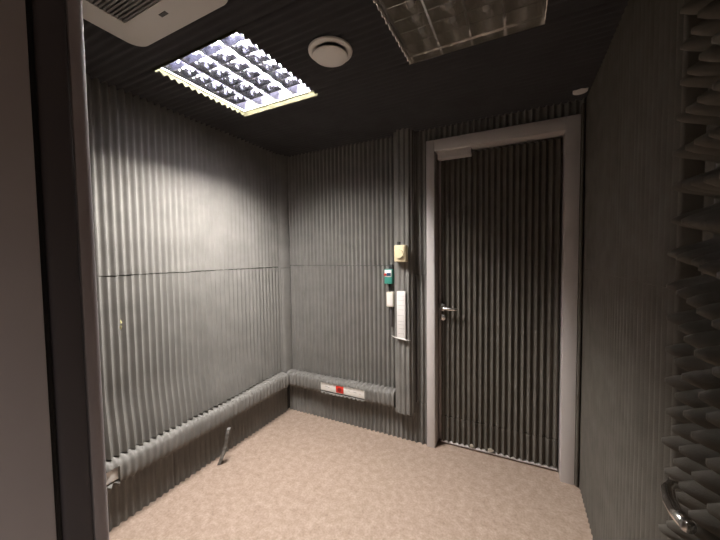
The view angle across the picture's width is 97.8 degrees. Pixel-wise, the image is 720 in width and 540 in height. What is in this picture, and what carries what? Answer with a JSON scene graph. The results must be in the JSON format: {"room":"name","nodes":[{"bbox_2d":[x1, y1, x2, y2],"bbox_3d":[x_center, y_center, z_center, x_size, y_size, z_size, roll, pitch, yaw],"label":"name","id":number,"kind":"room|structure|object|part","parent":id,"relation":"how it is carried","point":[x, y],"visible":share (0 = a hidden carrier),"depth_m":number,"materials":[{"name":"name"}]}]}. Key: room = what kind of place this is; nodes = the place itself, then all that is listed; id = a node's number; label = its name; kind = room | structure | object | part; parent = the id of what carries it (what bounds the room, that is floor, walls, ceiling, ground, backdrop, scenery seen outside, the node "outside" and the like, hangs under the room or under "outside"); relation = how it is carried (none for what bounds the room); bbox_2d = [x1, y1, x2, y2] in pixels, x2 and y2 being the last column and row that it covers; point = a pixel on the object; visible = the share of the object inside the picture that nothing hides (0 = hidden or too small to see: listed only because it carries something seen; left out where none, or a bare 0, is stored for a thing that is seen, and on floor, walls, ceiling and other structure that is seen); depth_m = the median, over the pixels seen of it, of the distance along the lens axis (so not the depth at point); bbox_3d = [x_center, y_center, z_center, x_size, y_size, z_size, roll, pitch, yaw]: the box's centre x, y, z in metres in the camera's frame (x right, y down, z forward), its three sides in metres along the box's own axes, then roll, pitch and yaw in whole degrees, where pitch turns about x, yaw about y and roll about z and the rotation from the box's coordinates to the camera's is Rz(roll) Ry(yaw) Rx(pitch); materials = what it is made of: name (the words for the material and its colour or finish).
{"room":"studio","nodes":[
{"label":"studio","id":0,"kind":"room"},
{"bbox_2d":[86,74,292,531],"bbox_3d":[-1.117,0.054,1.857,0.180,2.435,2.244,1,3,27],"label":"wall","id":1,"kind":"structure","parent":0,"point":[191,217],"depth_m":1.86,"materials":[{"name":"grey"}]},
{"bbox_3d":[-1.286,1.141,1.454,0.026,0.303,0.865,1,3,27],"label":"foam panel","id":2,"kind":"part","parent":1,"relation":"part of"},
{"bbox_3d":[-1.088,-0.464,1.809,0.032,0.960,1.825,1,3,27],"label":"foam panel","id":3,"kind":"part","parent":1,"relation":"part of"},
{"bbox_3d":[-1.062,0.458,1.844,0.062,0.885,1.825,1,3,27],"label":"foam panel","id":4,"kind":"part","parent":1,"relation":"part of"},
{"bbox_2d":[106,372,288,489],"bbox_3d":[-1.036,0.967,1.861,0.098,0.141,1.792,1,3,27],"label":"duct","id":5,"kind":"object","parent":1,"relation":"attached to","point":[119,468],"visible":0.48,"depth_m":1.83,"materials":[{"name":"grey plastic"}]},
{"bbox_3d":[-0.864,1.098,2.290,0.024,0.304,1.000,1,3,27],"label":"foam panel","id":6,"kind":"part","parent":1,"relation":"part of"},
{"bbox_2d":[109,408,592,539],"bbox_3d":[0.004,1.358,0.720,3.450,0.100,4.100,1,3,27],"label":"floor","id":7,"kind":"structure","parent":0,"point":[300,476],"depth_m":1.76,"materials":[{"name":"beige carpet"}]},
{"bbox_2d":[217,427,230,464],"bbox_3d":[-0.883,1.145,2.043,0.084,0.226,0.039,-1,3,-5],"label":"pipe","id":8,"kind":"object","parent":7,"relation":"on","point":[228,430],"visible":1,"depth_m":2.03,"materials":[{"name":"grey metal"}]},
{"bbox_2d":[83,0,628,156],"bbox_3d":[-0.114,-1.027,1.350,2.410,0.256,2.344,1,3,27],"label":"ceiling","id":9,"kind":"structure","parent":0,"point":[376,93],"depth_m":1.44,"materials":[{"name":"grey"}]},
{"bbox_2d":[82,0,227,46],"bbox_3d":[-0.745,-0.858,0.888,0.520,0.026,0.515,1,3,27],"label":"air conditioner","id":10,"kind":"object","parent":9,"relation":"attached to","point":[142,23],"visible":1,"depth_m":1.05,"materials":[{"name":"grey plastic"}]},
{"bbox_2d":[89,0,158,21],"bbox_3d":[-0.747,-0.852,0.884,0.308,0.008,0.299,1,3,27],"label":"grille","id":11,"kind":"object","parent":10,"relation":"attached to","point":[117,10],"depth_m":1.03,"materials":[{"name":"grey"}]},
{"bbox_2d":[152,29,316,116],"bbox_3d":[-0.577,-0.978,1.520,0.524,0.156,0.528,1,3,27],"label":"ceiling light","id":12,"kind":"object","parent":9,"relation":"attached to","point":[228,69],"visible":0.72,"depth_m":1.54,"materials":[{"name":"grey metal"}]},
{"bbox_2d":[308,36,351,66],"bbox_3d":[-0.121,-0.886,1.284,0.180,0.050,0.180,1,3,27],"label":"ceiling vent","id":13,"kind":"object","parent":9,"relation":"in","point":[327,51],"visible":1,"depth_m":1.25,"materials":[{"name":"white plastic"}]},
{"bbox_2d":[373,0,547,64],"bbox_3d":[0.330,-0.968,1.034,0.517,0.156,0.519,1,3,27],"label":"ceiling light","id":14,"kind":"object","parent":9,"relation":"attached to","point":[427,29],"visible":1,"depth_m":1.20,"materials":[{"name":"grey metal"}]},
{"bbox_2d":[573,88,587,94],"bbox_3d":[1.147,-0.930,1.637,0.068,0.015,0.068,1,3,27],"label":"smoke detector","id":15,"kind":"object","parent":9,"relation":"attached to","point":[582,90],"visible":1,"depth_m":1.63,"materials":[{"name":"white plastic"}]},
{"bbox_2d":[288,98,585,480],"bbox_3d":[0.372,0.013,2.332,2.410,2.434,0.250,1,3,27],"label":"wall","id":16,"kind":"structure","parent":0,"point":[341,199],"depth_m":2.42,"materials":[{"name":"grey"}]},
{"bbox_3d":[-0.168,-0.510,2.457,0.956,0.950,0.032,1,3,27],"label":"foam panel","id":17,"kind":"part","parent":16,"relation":"part of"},
{"bbox_2d":[287,369,395,407],"bbox_3d":[-0.181,0.927,2.488,0.979,0.139,0.083,1,3,27],"label":"duct","id":18,"kind":"object","parent":16,"relation":"attached to","point":[351,389],"visible":1,"depth_m":2.43,"materials":[{"name":"grey plastic"}]},
{"bbox_2d":[336,386,343,393],"bbox_3d":[-0.158,0.932,2.446,0.068,0.054,0.009,1,3,27],"label":"socket","id":19,"kind":"object","parent":18,"relation":"attached to","point":[339,389],"depth_m":2.44,"materials":[{"name":"red plastic"}]},
{"bbox_3d":[-0.156,0.415,2.498,0.956,0.903,0.032,1,3,27],"label":"foam panel","id":20,"kind":"part","parent":16,"relation":"part of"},
{"bbox_3d":[-0.093,1.079,2.503,1.165,0.303,0.027,1,3,27],"label":"foam panel","id":21,"kind":"part","parent":16,"relation":"part of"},
{"bbox_2d":[384,264,393,291],"bbox_3d":[0.208,0.063,2.251,0.060,0.204,0.060,1,3,27],"label":"switch box","id":22,"kind":"object","parent":16,"relation":"attached to","point":[388,273],"visible":0.99,"depth_m":2.23,"materials":[{"name":"teal plastic"}]},
{"bbox_2d":[386,291,394,326],"bbox_3d":[0.223,0.285,2.263,0.054,0.258,0.045,1,3,27],"label":"box","id":23,"kind":"object","parent":16,"relation":"attached to","point":[390,296],"visible":0.94,"depth_m":2.24,"materials":[{"name":"beige plastic"}]},
{"bbox_2d":[393,128,415,414],"bbox_3d":[0.300,0.017,2.181,0.150,1.987,0.114,1,3,27],"label":"duct","id":24,"kind":"object","parent":16,"relation":"attached to","point":[403,139],"visible":0.97,"depth_m":2.15,"materials":[{"name":"grey plastic"}]},
{"bbox_2d":[394,242,407,261],"bbox_3d":[0.273,-0.122,2.111,0.082,0.135,0.066,1,3,27],"label":"junction box","id":25,"kind":"object","parent":24,"relation":"attached to","point":[400,251],"visible":1,"depth_m":2.09,"materials":[{"name":"beige plastic"}]},
{"bbox_3d":[0.413,0.484,2.214,0.119,0.903,0.031,1,3,27],"label":"foam panel","id":26,"kind":"part","parent":16,"relation":"part of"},
{"bbox_3d":[0.401,-0.473,2.171,0.119,1.012,0.031,1,3,27],"label":"foam panel","id":27,"kind":"part","parent":16,"relation":"part of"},
{"bbox_3d":[0.449,1.086,2.227,0.050,0.298,0.031,1,3,27],"label":"foam panel","id":28,"kind":"part","parent":16,"relation":"part of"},
{"bbox_2d":[426,114,580,484],"bbox_3d":[0.873,0.186,2.027,0.859,2.100,0.154,1,3,27],"label":"door","id":29,"kind":"structure","parent":16,"relation":"in","point":[502,204],"depth_m":2.01,"materials":[{"name":"grey paint"}]},
{"bbox_3d":[0.604,0.262,2.125,0.124,0.022,0.064,1,3,27],"label":"lever","id":30,"kind":"part","parent":29,"relation":"part of","materials":[{"name":"silver metal"}]},
{"bbox_3d":[0.846,-0.918,1.922,0.891,0.112,0.031,1,3,27],"label":"foam panel","id":31,"kind":"part","parent":16,"relation":"part of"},
{"bbox_2d":[574,0,716,539],"bbox_3d":[0.874,0.072,0.862,0.188,2.433,2.264,1,3,27],"label":"wall","id":32,"kind":"structure","parent":0,"point":[631,130],"depth_m":0.99,"materials":[{"name":"grey"}]},
{"bbox_2d":[0,0,719,539],"bbox_3d":[0.069,0.233,0.436,0.914,2.171,0.763,1,3,27],"label":"door","id":33,"kind":"structure","parent":32,"relation":"in","point":[53,481],"depth_m":0.41,"materials":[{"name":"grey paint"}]},
{"bbox_3d":[-0.082,0.257,0.180,0.875,2.150,0.170,1,3,27],"label":"frame","id":34,"kind":"part","parent":33,"relation":"part of","materials":[{"name":"grey paint"}]},
{"bbox_3d":[0.456,0.327,0.444,0.139,0.035,0.060,-2,3,-29],"label":"lever","id":35,"kind":"part","parent":33,"relation":"part of","materials":[{"name":"silver metal"}]},
{"bbox_3d":[1.006,0.645,1.253,0.043,1.250,1.180,1,3,27],"label":"foam panel","id":36,"kind":"part","parent":32,"relation":"part of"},
{"bbox_3d":[0.992,-0.461,1.203,0.043,0.961,1.180,1,3,27],"label":"foam panel","id":37,"kind":"part","parent":32,"relation":"part of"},
{"bbox_3d":[0.585,0.208,0.376,0.012,2.213,0.717,1,3,27],"label":"foam panel","id":38,"kind":"part","parent":32,"relation":"part of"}
]}

